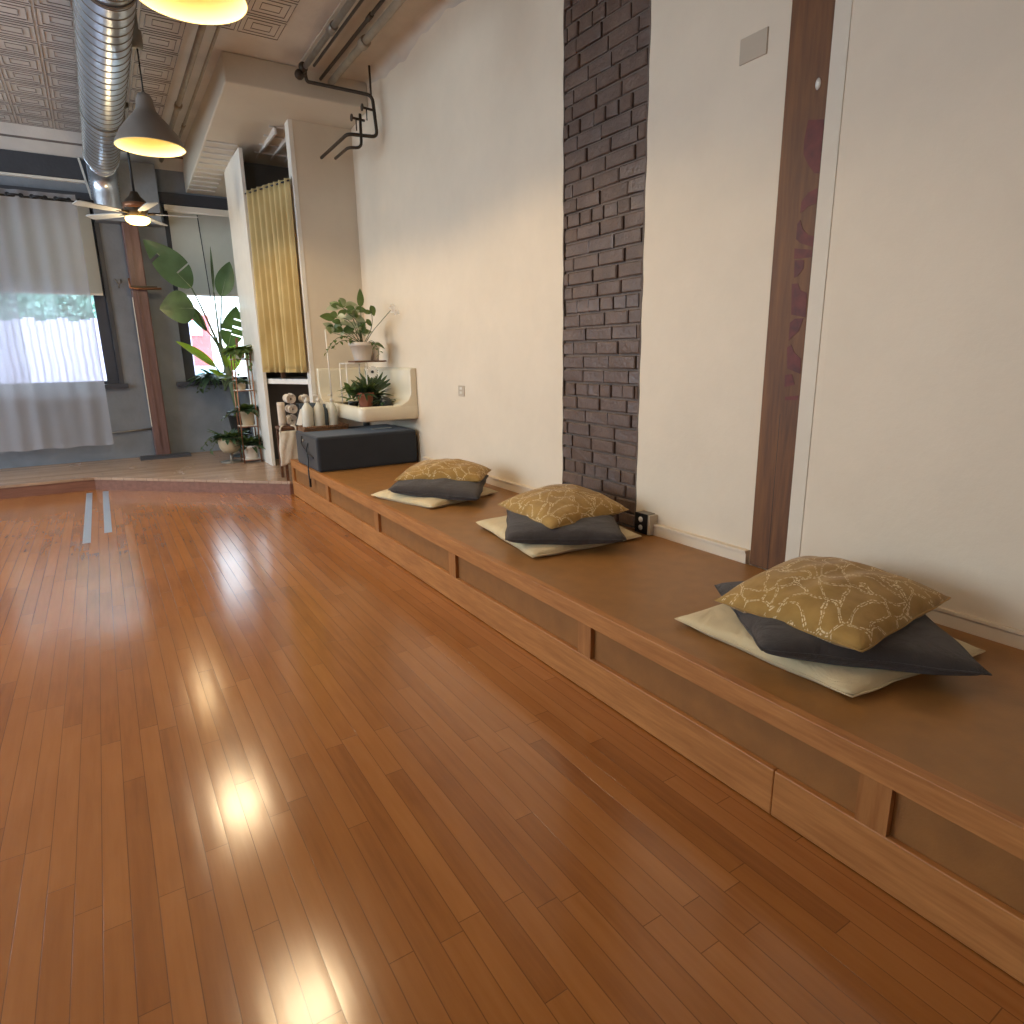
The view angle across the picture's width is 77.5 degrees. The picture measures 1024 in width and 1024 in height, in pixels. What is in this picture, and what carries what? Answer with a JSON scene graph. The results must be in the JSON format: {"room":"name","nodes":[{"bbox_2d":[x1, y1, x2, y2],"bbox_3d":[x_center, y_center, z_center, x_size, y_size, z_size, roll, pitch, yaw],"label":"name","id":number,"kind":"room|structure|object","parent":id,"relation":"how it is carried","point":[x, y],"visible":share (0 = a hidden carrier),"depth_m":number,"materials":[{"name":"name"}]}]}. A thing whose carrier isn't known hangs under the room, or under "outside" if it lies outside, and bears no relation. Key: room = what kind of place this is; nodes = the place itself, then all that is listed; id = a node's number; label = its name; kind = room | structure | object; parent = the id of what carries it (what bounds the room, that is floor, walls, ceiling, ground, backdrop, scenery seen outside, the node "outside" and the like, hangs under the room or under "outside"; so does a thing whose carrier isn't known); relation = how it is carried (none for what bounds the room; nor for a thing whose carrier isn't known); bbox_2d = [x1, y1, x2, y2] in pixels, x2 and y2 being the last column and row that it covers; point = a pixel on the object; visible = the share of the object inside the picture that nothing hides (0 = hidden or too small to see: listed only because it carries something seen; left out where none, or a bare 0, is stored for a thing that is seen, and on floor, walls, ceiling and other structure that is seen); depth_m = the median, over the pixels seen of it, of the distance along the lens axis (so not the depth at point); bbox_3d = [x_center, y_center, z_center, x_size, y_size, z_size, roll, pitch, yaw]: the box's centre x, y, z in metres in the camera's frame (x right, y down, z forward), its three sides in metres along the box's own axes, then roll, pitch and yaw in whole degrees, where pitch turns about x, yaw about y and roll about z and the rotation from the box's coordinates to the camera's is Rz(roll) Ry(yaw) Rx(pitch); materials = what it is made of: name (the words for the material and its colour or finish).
{"room":"yoga studio","nodes":[
{"label":"yoga studio","id":0,"kind":"room"},
{"bbox_2d":[86,160,161,227],"bbox_3d":[-4.269,-3.512,7.024,0.640,0.620,0.220,-10,16,-31],"label":"box","id":1,"kind":"object","parent":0,"point":[144,177],"visible":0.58,"depth_m":6.98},
{"bbox_2d":[0,160,253,468],"bbox_3d":[-5.706,-2.113,6.734,7.116,3.570,0.300,-10,16,-31],"label":"wall","id":2,"kind":"structure","parent":0,"point":[190,414],"depth_m":7.50,"materials":[{"name":"paint"}]},
{"bbox_2d":[0,193,73,201],"bbox_3d":[-5.477,-3.134,6.286,2.528,0.053,0.288,-10,16,-31],"label":"curtain rod","id":3,"kind":"object","parent":2,"relation":"attached to","point":[51,199],"visible":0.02,"depth_m":6.51,"materials":[{"name":"black metal"}]},
{"bbox_2d":[0,188,113,451],"bbox_3d":[-4.944,-1.976,6.732,1.262,2.621,0.062,-10,16,-31],"label":"sheer curtain","id":4,"kind":"object","parent":3,"relation":"hanging from","point":[53,393],"visible":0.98,"depth_m":6.76,"materials":[{"name":"grey fabric"}]},
{"bbox_2d":[0,149,83,179],"bbox_3d":[-6.640,-3.352,5.640,4.760,0.210,0.020,-10,16,-31],"label":"trim","id":5,"kind":"structure","parent":2,"relation":"attached to","point":[11,161],"depth_m":6.67,"materials":[{"name":"grey paint"}]},
{"bbox_2d":[0,172,85,183],"bbox_3d":[-5.950,-3.339,6.074,3.170,0.025,0.050,-10,16,-31],"label":"trim","id":6,"kind":"structure","parent":2,"relation":"attached to","point":[1,173],"depth_m":6.68,"materials":[{"name":"white paint"}]},
{"bbox_2d":[0,185,123,383],"bbox_3d":[-5.212,-2.373,6.794,1.585,2.030,0.030,-10,16,-31],"label":"trim","id":7,"kind":"structure","parent":2,"relation":"attached to","point":[83,196],"depth_m":7.12,"materials":[{"name":"grey paint"}]},
{"bbox_2d":[77,158,91,199],"bbox_3d":[-4.602,-3.562,6.893,0.095,0.470,0.030,-10,16,-31],"label":"trim","id":8,"kind":"structure","parent":2,"relation":"attached to","point":[79,161],"depth_m":6.86,"materials":[{"name":"white paint"}]},
{"bbox_2d":[0,133,182,158],"bbox_3d":[-6.161,-3.607,5.747,5.750,0.022,0.012,-10,16,-31],"label":"trim","id":9,"kind":"structure","parent":2,"relation":"attached to","point":[1,134],"depth_m":6.57,"materials":[{"name":"metal"}]},
{"bbox_2d":[89,208,128,388],"bbox_3d":[-5.264,-2.309,6.872,1.680,1.970,0.270,-10,16,-31],"label":"window","id":10,"kind":"structure","parent":2,"relation":"in","point":[100,302],"depth_m":7.32,"materials":[{"name":"paint"}]},
{"bbox_2d":[77,206,102,295],"bbox_3d":[-5.244,-2.801,6.660,1.515,0.983,0.050,-10,16,-31],"label":"roller shade","id":11,"kind":"object","parent":10,"relation":"attached to","point":[88,242],"visible":0.16,"depth_m":7.02,"materials":[{"name":"fabric"}]},
{"bbox_2d":[158,192,227,209],"bbox_3d":[-3.466,-3.683,7.622,1.340,0.120,0.030,-10,16,-31],"label":"trim","id":12,"kind":"structure","parent":2,"relation":"attached to","point":[164,197],"depth_m":7.45,"materials":[{"name":"grey paint"}]},
{"bbox_2d":[163,204,228,214],"bbox_3d":[-3.440,-3.583,7.644,1.300,0.055,0.060,-10,16,-31],"label":"trim","id":13,"kind":"structure","parent":2,"relation":"attached to","point":[166,207],"depth_m":7.45,"materials":[{"name":"white paint"}]},
{"bbox_2d":[162,207,247,385],"bbox_3d":[-3.527,-2.629,7.928,1.425,2.030,0.270,-10,16,-31],"label":"window","id":14,"kind":"structure","parent":2,"relation":"in","point":[184,332],"depth_m":7.76,"materials":[{"name":"paint"}]},
{"bbox_2d":[167,210,237,296],"bbox_3d":[-3.438,-3.115,7.750,1.220,0.955,0.050,-10,16,-31],"label":"roller shade","id":15,"kind":"object","parent":14,"relation":"attached to","point":[215,230],"visible":0.55,"depth_m":7.58,"materials":[{"name":"fabric"}]},
{"bbox_2d":[197,215,217,339],"bbox_3d":[-3.643,-2.725,7.653,0.068,1.550,0.020,-10,16,-31],"label":"shade cord","id":16,"kind":"object","parent":15,"relation":"hanging from","point":[197,215],"visible":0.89,"depth_m":7.63,"materials":[{"name":"black plastic"}]},
{"bbox_2d":[185,368,237,392],"bbox_3d":[-3.667,-1.626,7.864,0.651,0.301,0.584,3,14,17],"label":"trailing plant","id":17,"kind":"object","parent":14,"relation":"on","point":[207,376],"visible":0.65,"depth_m":7.71,"materials":[{"name":"green plant"}]},
{"bbox_2d":[0,0,340,171],"bbox_3d":[-2.403,-2.586,1.202,7.116,0.315,12.750,-10,16,-31],"label":"ceiling","id":18,"kind":"structure","parent":0,"point":[39,95],"depth_m":5.01,"materials":[{"name":"paint"}]},
{"bbox_2d":[72,0,136,208],"bbox_3d":[-2.408,-2.909,3.788,0.334,0.724,7.532,-10,16,-31],"label":"spiral duct","id":19,"kind":"object","parent":18,"relation":"hanging from","point":[103,29],"visible":0.9,"depth_m":4.50,"materials":[{"name":"metal"}]},
{"bbox_2d":[72,103,201,225],"bbox_3d":[-3.569,-3.267,6.002,1.073,1.050,1.072,-10,16,-31],"label":"ceiling fan","id":20,"kind":"object","parent":18,"relation":"hanging from","point":[136,208],"visible":0.94,"depth_m":6.03,"materials":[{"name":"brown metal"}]},
{"bbox_2d":[114,13,185,157],"bbox_3d":[-2.578,-3.002,4.438,0.454,0.848,0.454,-10,16,-31],"label":"pendant lamp","id":21,"kind":"object","parent":18,"relation":"hanging from","point":[144,132],"visible":0.98,"depth_m":4.42,"materials":[{"name":"grey metal"}]},
{"bbox_2d":[159,24,206,162],"bbox_3d":[-2.275,-3.363,4.599,0.062,0.077,6.300,-10,16,-31],"label":"ceiling pipe","id":22,"kind":"object","parent":18,"relation":"attached to","point":[201,29],"visible":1,"depth_m":5.02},
{"bbox_2d":[139,0,247,24],"bbox_3d":[-1.371,-2.583,2.611,0.454,0.828,0.454,-10,16,-31],"label":"pendant lamp","id":23,"kind":"object","parent":18,"relation":"hanging from","point":[202,12],"visible":1,"depth_m":2.88,"materials":[{"name":"yellow metal"}]},
{"bbox_2d":[178,25,221,137],"bbox_3d":[-2.080,-3.361,4.484,0.034,0.053,5.900,-10,16,-31],"label":"ceiling pipe","id":24,"kind":"object","parent":18,"relation":"attached to","point":[218,27],"visible":0.79,"depth_m":5.13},
{"bbox_2d":[294,61,377,159],"bbox_3d":[-1.603,-3.339,5.341,0.817,0.639,0.546,10,18,39],"label":"pipe","id":25,"kind":"object","parent":18,"relation":"attached to","point":[300,73],"visible":0.98,"depth_m":5.24,"materials":[{"name":"black metal"}]},
{"bbox_2d":[303,0,355,68],"bbox_3d":[-0.725,-3.192,3.642,0.059,0.059,3.600,-10,16,-31],"label":"ceiling pipe","id":26,"kind":"object","parent":25,"relation":"attached to","point":[332,27],"visible":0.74,"depth_m":4.46,"materials":[{"name":"grey metal"}]},
{"bbox_2d":[313,0,363,66],"bbox_3d":[-0.638,-3.159,3.585,0.019,0.019,3.400,-10,16,-31],"label":"ceiling pipe","id":27,"kind":"object","parent":26,"relation":"attached to","point":[360,2],"visible":1,"depth_m":4.45,"materials":[{"name":"black metal"}]},
{"bbox_2d":[328,0,405,84],"bbox_3d":[-0.528,-3.239,3.820,0.076,0.076,3.700,-10,16,-31],"label":"ceiling pipe","id":28,"kind":"object","parent":18,"relation":"attached to","point":[364,41],"visible":0.92,"depth_m":4.62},
{"bbox_2d":[224,147,275,465],"bbox_3d":[-2.821,-2.087,6.861,0.037,3.104,0.850,-10,16,-31],"label":"wall partition","id":29,"kind":"structure","parent":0,"point":[235,182],"depth_m":6.73,"materials":[{"name":"white paint"}]},
{"bbox_2d":[246,178,306,372],"bbox_3d":[-2.301,-2.244,6.201,0.734,1.732,0.099,10,17,37],"label":"curtain","id":30,"kind":"object","parent":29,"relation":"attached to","point":[270,212],"visible":1,"depth_m":6.17,"materials":[{"name":"yellow fabric"}]},
{"bbox_2d":[244,162,309,458],"bbox_3d":[-2.498,-2.169,7.155,0.846,3.112,0.080,-10,16,-31],"label":"wall","id":31,"kind":"structure","parent":0,"point":[256,175],"depth_m":7.17,"materials":[{"name":"paint"}]},
{"bbox_2d":[267,372,307,383],"bbox_3d":[-2.171,-1.535,6.799,0.810,0.300,1.060,-10,16,-31],"label":"closet shelf","id":32,"kind":"object","parent":31,"relation":"attached to","point":[283,379],"visible":0.42,"depth_m":6.59,"materials":[{"name":"white paint"}]},
{"bbox_2d":[292,120,371,426],"bbox_3d":[-1.733,-1.945,6.259,0.544,3.340,0.100,-10,16,-31],"label":"wall","id":33,"kind":"structure","parent":0,"point":[326,186],"depth_m":6.04,"materials":[{"name":"paint"}]},
{"bbox_2d":[284,119,316,402],"bbox_3d":[-1.984,-1.966,6.100,0.037,3.205,0.124,-10,16,-31],"label":"trim","id":34,"kind":"structure","parent":33,"relation":"attached to","point":[288,124],"depth_m":5.96,"materials":[{"name":"white paint"}]},
{"bbox_2d":[316,367,364,402],"bbox_3d":[-1.642,-1.260,6.314,0.524,0.330,0.160,-10,16,-31],"label":"backsplash","id":35,"kind":"structure","parent":33,"relation":"attached to","point":[323,382],"depth_m":6.26,"materials":[{"name":"white ceramic"}]},
{"bbox_2d":[0,490,1023,1023],"bbox_3d":[-2.263,0.911,1.934,7.116,0.120,12.450,-10,16,-31],"label":"floor","id":36,"kind":"structure","parent":0,"point":[256,767],"depth_m":1.74,"materials":[{"name":"brown wood"}]},
{"bbox_2d":[82,493,91,543],"bbox_3d":[-3.590,0.017,5.402,0.050,0.001,2.120,-10,16,-31],"label":"tape","id":37,"kind":"object","parent":36,"relation":"on","point":[88,507],"visible":1,"depth_m":5.21,"materials":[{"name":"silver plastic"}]},
{"bbox_2d":[103,491,111,532],"bbox_3d":[-3.543,-0.026,5.574,0.050,0.001,1.870,-10,16,-31],"label":"tape","id":38,"kind":"object","parent":36,"relation":"on","point":[106,504],"visible":1,"depth_m":5.41,"materials":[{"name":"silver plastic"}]},
{"bbox_2d":[0,450,293,499],"bbox_3d":[-4.943,-0.133,5.836,6.896,0.130,2.740,-10,16,-31],"label":"raised platform","id":39,"kind":"object","parent":36,"relation":"on","point":[204,472],"visible":0.54,"depth_m":6.39,"materials":[{"name":"brown wood"}]},
{"bbox_2d":[121,222,170,454],"bbox_3d":[-4.173,-1.946,7.412,0.322,2.610,0.191,-10,16,-31],"label":"pillar","id":40,"kind":"structure","parent":39,"relation":"on","point":[138,286],"depth_m":7.32,"materials":[{"name":"brown wood"}]},
{"bbox_2d":[140,452,190,460],"bbox_3d":[-4.133,-0.667,7.612,0.530,0.030,0.200,-10,16,-31],"label":"floor register","id":41,"kind":"object","parent":39,"relation":"on","point":[183,454],"visible":1,"depth_m":7.56,"materials":[{"name":"grey paint"}]},
{"bbox_2d":[143,240,252,456],"bbox_3d":[-3.446,-1.779,7.191,0.365,2.368,0.889,13,19,44],"label":"potted plant","id":42,"kind":"object","parent":39,"relation":"on","point":[177,305],"visible":0.88,"depth_m":7.12,"materials":[{"name":"plant"}]},
{"bbox_2d":[201,428,249,463],"bbox_3d":[-3.187,-0.748,7.137,0.569,0.383,0.449,-10,16,-31],"label":"potted plant","id":43,"kind":"object","parent":39,"relation":"on","point":[225,441],"visible":0.94,"depth_m":7.06,"materials":[{"name":"green plant"}]},
{"bbox_2d":[218,436,240,452],"bbox_3d":[-3.162,-0.753,7.153,0.244,0.185,0.244,-10,16,-31],"label":"pot","id":44,"kind":"object","parent":43,"relation":"on","point":[230,448],"depth_m":7.06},
{"bbox_2d":[229,338,261,463],"bbox_3d":[-2.945,-1.223,7.026,0.194,1.350,0.194,-10,16,-31],"label":"rack","id":45,"kind":"object","parent":39,"relation":"on","point":[244,459],"visible":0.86,"depth_m":7.02,"materials":[{"name":"wood"}]},
{"bbox_2d":[220,345,252,375],"bbox_3d":[-2.922,-1.639,6.891,0.504,0.328,0.483,5,15,22],"label":"potted plant","id":46,"kind":"object","parent":45,"relation":"on","point":[239,351],"visible":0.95,"depth_m":6.79,"materials":[{"name":"green plant"}]},
{"bbox_2d":[226,411,250,432],"bbox_3d":[-3.211,-1.060,7.536,0.281,0.260,0.281,-10,16,-31],"label":"pot","id":47,"kind":"object","parent":45,"relation":"on","point":[233,420],"depth_m":7.43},
{"bbox_2d":[221,403,258,425],"bbox_3d":[-2.929,-1.085,7.051,0.452,0.253,0.368,-2,14,-4],"label":"potted plant","id":48,"kind":"object","parent":45,"relation":"on","point":[247,412],"visible":0.89,"depth_m":7.01,"materials":[{"name":"green plant"}]},
{"bbox_2d":[228,377,251,389],"bbox_3d":[-2.973,-1.406,6.974,0.246,0.134,0.219,-10,16,-31],"label":"potted plant","id":49,"kind":"object","parent":45,"relation":"on","point":[241,384],"visible":0.92,"depth_m":6.96,"materials":[{"name":"green plant"}]},
{"bbox_2d":[233,433,264,458],"bbox_3d":[-2.929,-0.749,7.146,0.455,0.295,0.494,-10,16,-31],"label":"potted plant","id":50,"kind":"object","parent":45,"relation":"on","point":[251,445],"visible":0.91,"depth_m":7.09,"materials":[{"name":"green plant"}]},
{"bbox_2d":[275,425,297,480],"bbox_3d":[-2.015,-0.589,6.169,0.435,0.500,0.250,-10,16,-31],"label":"side table","id":51,"kind":"object","parent":39,"relation":"on","point":[288,427],"visible":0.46,"depth_m":6.03,"materials":[{"name":"brown wood"}]},
{"bbox_2d":[276,402,286,425],"bbox_3d":[-2.168,-0.921,5.999,0.071,0.220,0.073,-10,16,-31],"label":"rolled towel","id":52,"kind":"object","parent":51,"relation":"on","point":[280,405],"visible":0.96,"depth_m":5.97,"materials":[{"name":"fabric"}]},
{"bbox_2d":[279,425,297,465],"bbox_3d":[-2.081,-0.625,5.957,0.197,0.377,0.077,-10,16,-31],"label":"tote bag","id":53,"kind":"object","parent":51,"relation":"hanging from","point":[287,439],"visible":0.84,"depth_m":5.92,"materials":[{"name":"fabric"}]},
{"bbox_2d":[286,414,296,424],"bbox_3d":[-2.105,-0.881,6.072,0.095,0.098,0.120,-10,16,-31],"label":"rolled towel","id":54,"kind":"object","parent":51,"relation":"on","point":[291,419],"visible":0.98,"depth_m":6.03,"materials":[{"name":"fabric"}]},
{"bbox_2d":[285,404,297,413],"bbox_3d":[-2.090,-0.978,6.035,0.081,0.084,0.150,-10,16,-31],"label":"rolled towel","id":55,"kind":"object","parent":54,"relation":"on","point":[291,408],"visible":1,"depth_m":5.99,"materials":[{"name":"fabric"}]},
{"bbox_2d":[282,393,295,402],"bbox_3d":[-2.099,-1.073,6.006,0.088,0.091,0.150,-10,16,-31],"label":"rolled towel","id":56,"kind":"object","parent":55,"relation":"on","point":[288,398],"visible":1,"depth_m":5.96,"materials":[{"name":"fabric"}]},
{"bbox_2d":[295,408,302,425],"bbox_3d":[-1.986,-0.891,6.005,0.112,0.179,0.050,-2,14,-3],"label":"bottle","id":57,"kind":"object","parent":51,"relation":"on","point":[299,417],"visible":0.5,"depth_m":6.00,"materials":[{"name":"ceramic"}]},
{"bbox_2d":[290,459,1023,983],"bbox_3d":[0.938,0.557,2.188,0.901,0.338,9.822,-10,16,-31],"label":"ledge","id":58,"kind":"object","parent":36,"relation":"on","point":[914,784],"visible":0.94,"depth_m":1.81,"materials":[{"name":"brown wood"}]},
{"bbox_2d":[296,424,416,486],"bbox_3d":[-1.402,-0.516,5.685,0.922,0.428,0.670,-10,16,-31],"label":"ottoman","id":59,"kind":"object","parent":58,"relation":"on","point":[354,447],"visible":1,"depth_m":5.41,"materials":[{"name":"grey fabric"}]},
{"bbox_2d":[298,423,348,431],"bbox_3d":[-1.692,-0.764,5.717,0.403,0.045,0.204,-10,16,-31],"label":"wicker tray","id":60,"kind":"object","parent":59,"relation":"on","point":[340,425],"visible":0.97,"depth_m":5.64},
{"bbox_2d":[301,394,313,426],"bbox_3d":[-1.806,-0.881,5.622,0.098,0.308,0.098,-10,16,-31],"label":"pump bottle","id":61,"kind":"object","parent":60,"relation":"on","point":[306,410],"visible":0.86,"depth_m":5.59,"materials":[{"name":"white plastic"}]},
{"bbox_2d":[313,394,324,428],"bbox_3d":[-1.719,-0.896,5.675,0.092,0.307,0.092,-10,16,-31],"label":"pump bottle","id":62,"kind":"object","parent":60,"relation":"on","point":[319,416],"visible":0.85,"depth_m":5.65,"materials":[{"name":"white plastic"}]},
{"bbox_2d":[323,404,328,425],"bbox_3d":[-1.687,-0.868,5.752,0.060,0.215,0.059,-10,16,-31],"label":"bottle","id":63,"kind":"object","parent":60,"relation":"on","point":[324,405],"visible":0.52,"depth_m":5.73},
{"bbox_2d":[328,394,337,424],"bbox_3d":[-1.616,-0.910,5.739,0.080,0.301,0.080,-10,16,-31],"label":"pump bottle","id":64,"kind":"object","parent":60,"relation":"on","point":[332,409],"visible":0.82,"depth_m":5.71,"materials":[{"name":"white plastic"}]},
{"bbox_2d":[371,487,497,507],"bbox_3d":[-0.519,-0.130,4.290,0.611,0.090,0.602,11,18,40],"label":"pillow","id":65,"kind":"object","parent":58,"relation":"on","point":[427,502],"visible":0.38,"depth_m":4.05,"materials":[{"name":"beige fabric"}]},
{"bbox_2d":[388,475,488,500],"bbox_3d":[-0.463,-0.185,4.242,0.667,0.134,0.574,2,14,12],"label":"pillow","id":66,"kind":"object","parent":65,"relation":"on","point":[442,488],"visible":0.7,"depth_m":4.03,"materials":[{"name":"grey fabric"}]},
{"bbox_2d":[394,458,490,481],"bbox_3d":[-0.443,-0.263,4.284,0.568,0.171,0.418,3,14,15],"label":"throw pillow","id":67,"kind":"object","parent":66,"relation":"on","point":[454,469],"visible":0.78,"depth_m":4.17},
{"bbox_2d":[476,516,640,557],"bbox_3d":[0.221,0.091,3.329,0.644,0.093,0.672,-8,16,-27],"label":"pillow","id":68,"kind":"object","parent":58,"relation":"on","point":[498,525],"visible":0.3,"depth_m":3.06,"materials":[{"name":"beige fabric"}]},
{"bbox_2d":[505,510,626,544],"bbox_3d":[0.251,0.055,3.234,0.593,0.129,0.572,0,14,3],"label":"pillow","id":69,"kind":"object","parent":68,"relation":"on","point":[603,529],"visible":0.69,"depth_m":2.99,"materials":[{"name":"grey fabric"}]},
{"bbox_2d":[498,484,628,528],"bbox_3d":[0.260,-0.038,3.323,0.520,0.174,0.539,-10,16,-31],"label":"throw pillow","id":70,"kind":"object","parent":69,"relation":"on","point":[554,506],"visible":0.91,"depth_m":3.20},
{"bbox_2d":[674,604,985,697],"bbox_3d":[1.001,0.390,2.066,0.606,0.092,0.700,-10,16,-31],"label":"pillow","id":71,"kind":"object","parent":58,"relation":"on","point":[720,622],"visible":0.39,"depth_m":1.85,"materials":[{"name":"beige fabric"}]},
{"bbox_2d":[714,581,991,675],"bbox_3d":[1.006,0.341,2.013,0.636,0.130,0.579,2,14,10],"label":"pillow","id":72,"kind":"object","parent":71,"relation":"on","point":[921,646],"visible":0.5,"depth_m":1.78,"materials":[{"name":"grey fabric"}]},
{"bbox_2d":[715,556,950,652],"bbox_3d":[1.020,0.263,2.034,0.548,0.172,0.510,-10,16,-31],"label":"throw pillow","id":73,"kind":"object","parent":72,"relation":"on","point":[841,602],"visible":0.98,"depth_m":1.91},
{"bbox_2d":[351,0,1023,630],"bbox_3d":[0.619,-1.368,3.273,0.219,3.570,12.450,-10,16,-31],"label":"wall","id":74,"kind":"structure","parent":0,"point":[916,464],"depth_m":2.64,"materials":[{"name":"white paint"}]},
{"bbox_2d":[189,125,287,192],"bbox_3d":[-2.700,-3.643,6.680,1.030,0.182,2.085,-10,16,-31],"label":"trim","id":75,"kind":"structure","parent":74,"relation":"attached to","point":[273,132],"depth_m":6.37,"materials":[{"name":"paint"}]},
{"bbox_2d":[183,51,367,196],"bbox_3d":[-2.526,-3.719,6.468,1.166,0.429,2.920,-10,16,-31],"label":"soffit","id":76,"kind":"structure","parent":74,"relation":"attached to","point":[243,96],"depth_m":5.52,"materials":[{"name":"paint"}]},
{"bbox_2d":[319,0,384,80],"bbox_3d":[-0.600,-3.237,3.773,0.034,0.034,3.700,-10,16,-31],"label":"ceiling pipe","id":77,"kind":"object","parent":74,"relation":"attached to","point":[370,15],"visible":1,"depth_m":4.58,"materials":[{"name":"black metal"}]},
{"bbox_2d":[316,367,417,425],"bbox_3d":[-1.364,-1.066,5.912,0.524,0.523,1.194,-10,16,-31],"label":"sink","id":78,"kind":"object","parent":74,"relation":"attached to","point":[402,381],"visible":0.7,"depth_m":5.69,"materials":[{"name":"white ceramic"}]},
{"bbox_2d":[325,330,367,404],"bbox_3d":[-1.490,-1.292,5.762,0.252,0.699,0.342,-10,16,-31],"label":"wire plant stand","id":79,"kind":"object","parent":78,"relation":"on","point":[325,330],"visible":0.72,"depth_m":5.76,"materials":[{"name":"white paint"}]},
{"bbox_2d":[348,360,386,361],"bbox_3d":[-1.323,-1.378,5.832,0.300,0.014,0.180,-10,16,-31],"label":"wooden board","id":80,"kind":"object","parent":79,"relation":"on","point":[368,360],"visible":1,"depth_m":5.78,"materials":[{"name":"brown wood"}]},
{"bbox_2d":[371,342,379,359],"bbox_3d":[-1.273,-1.481,5.877,0.120,0.160,0.120,-10,16,-31],"label":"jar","id":81,"kind":"object","parent":80,"relation":"on","point":[375,353],"visible":0.54,"depth_m":5.85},
{"bbox_2d":[320,289,398,360],"bbox_3d":[-1.336,-1.663,5.666,0.678,0.616,0.450,-3,14,-8],"label":"flowering plant","id":82,"kind":"object","parent":81,"relation":"in","point":[361,351],"visible":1,"depth_m":5.64,"materials":[{"name":"green plant"}]},
{"bbox_2d":[338,380,358,405],"bbox_3d":[-1.407,-1.038,5.629,0.259,0.268,0.237,-10,16,-31],"label":"potted plant","id":83,"kind":"object","parent":78,"relation":"in","point":[346,386],"visible":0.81,"depth_m":5.61,"materials":[{"name":"green plant"}]},
{"bbox_2d":[349,379,382,406],"bbox_3d":[-1.310,-1.049,5.645,0.346,0.279,0.382,0,14,5],"label":"potted plant","id":84,"kind":"object","parent":78,"relation":"in","point":[365,395],"visible":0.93,"depth_m":5.61,"materials":[{"name":"green plant"}]},
{"bbox_2d":[320,401,417,421],"bbox_3d":[-1.362,-0.958,5.938,0.524,0.125,1.194,-10,16,-31],"label":"basin","id":85,"kind":"object","parent":78,"relation":"in","point":[399,410],"depth_m":5.49,"materials":[{"name":"white ceramic"}]},
{"bbox_2d":[353,366,392,405],"bbox_3d":[-1.273,-1.148,5.826,0.413,0.381,0.362,-7,15,-23],"label":"daisy","id":86,"kind":"object","parent":78,"relation":"in","point":[372,371],"visible":0.52,"depth_m":5.79,"materials":[{"name":"green plant"}]},
{"bbox_2d":[367,366,377,377],"bbox_3d":[-1.242,-1.246,5.668,0.115,0.115,0.007,-10,16,-31],"label":"flower","id":87,"kind":"object","parent":86,"relation":"on","point":[372,371],"depth_m":5.67,"materials":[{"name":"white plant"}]},
{"bbox_2d":[373,395,380,405],"bbox_3d":[-1.279,-1.016,5.860,0.162,0.110,0.162,-10,16,-31],"label":"pot","id":88,"kind":"object","parent":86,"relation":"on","point":[378,396],"depth_m":5.81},
{"bbox_2d":[371,397,395,406],"bbox_3d":[-1.121,-0.956,5.617,0.261,0.115,0.267,-4,14,-12],"label":"round planter","id":89,"kind":"object","parent":78,"relation":"in","point":[385,401],"visible":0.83,"depth_m":5.58,"materials":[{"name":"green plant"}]},
{"bbox_2d":[296,0,465,88],"bbox_3d":[-0.324,-3.199,3.561,0.596,0.122,4.440,-10,16,-31],"label":"ceiling","id":90,"kind":"structure","parent":74,"relation":"attached to","point":[394,42],"depth_m":4.71,"materials":[{"name":"paint"}]},
{"bbox_2d":[364,367,416,406],"bbox_3d":[-1.212,-1.185,5.983,0.160,0.330,1.192,-10,16,-31],"label":"backsplash","id":91,"kind":"structure","parent":74,"relation":"attached to","point":[402,381],"depth_m":5.65,"materials":[{"name":"white ceramic"}]},
{"bbox_2d":[562,0,650,527],"bbox_3d":[0.470,-1.548,3.311,0.040,3.233,0.661,-10,16,-31],"label":"brick pier","id":92,"kind":"object","parent":74,"relation":"attached to","point":[606,42],"visible":0.94,"depth_m":3.32,"materials":[{"name":"brick"}]},
{"bbox_2d":[635,510,657,534],"bbox_3d":[0.694,0.055,3.304,0.064,0.106,0.104,-10,16,-31],"label":"outlet box","id":93,"kind":"object","parent":74,"relation":"attached to","point":[644,520],"visible":0.99,"depth_m":3.27,"materials":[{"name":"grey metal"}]},
{"bbox_2d":[422,457,1023,649],"bbox_3d":[1.565,0.399,2.025,0.050,0.090,8.700,-10,16,-31],"label":"baseboard","id":94,"kind":"structure","parent":74,"relation":"attached to","point":[986,629],"depth_m":2.81,"materials":[{"name":"white paint"}]},
{"bbox_2d":[739,27,768,65],"bbox_3d":[0.933,-1.797,2.462,0.007,0.090,0.125,-10,16,-31],"label":"blank cover plate","id":95,"kind":"object","parent":74,"relation":"attached to","point":[754,46],"visible":1,"depth_m":2.46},
{"bbox_2d":[750,0,835,569],"bbox_3d":[1.082,-1.325,2.362,0.049,3.232,0.174,-10,16,-31],"label":"timber post","id":96,"kind":"object","parent":74,"relation":"attached to","point":[811,28],"visible":0.94,"depth_m":2.44,"materials":[{"name":"brown wood"}]},
{"bbox_2d":[785,0,852,560],"bbox_3d":[1.135,-1.300,2.258,0.023,3.232,0.062,-10,16,-31],"label":"trim","id":97,"kind":"structure","parent":74,"relation":"attached to","point":[842,14],"depth_m":2.35,"materials":[{"name":"white paint"}]},
{"label":"outside","id":98,"kind":"structure","parent":0,"visible":0},
{"bbox_3d":[-18.559,-5.116,28.947,60.000,0.200,50.550,-10,16,-31],"label":"street","id":99,"kind":"object","parent":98,"visible":0},
{"bbox_2d":[94,318,195,380],"bbox_3d":[-10.207,-1.877,9.977,9.596,2.310,0.060,-10,16,-31],"label":"wooden fence","id":100,"kind":"object","parent":99,"relation":"on","point":[95,319],"visible":0.02,"depth_m":11.54,"materials":[{"name":"white"}]},
{"bbox_2d":[188,296,246,376],"bbox_3d":[-7.837,-7.710,20.965,7.400,8.300,6.150,-10,16,-31],"label":"building","id":101,"kind":"structure","parent":99,"relation":"on","point":[202,340],"depth_m":17.67,"materials":[{"name":"white"}]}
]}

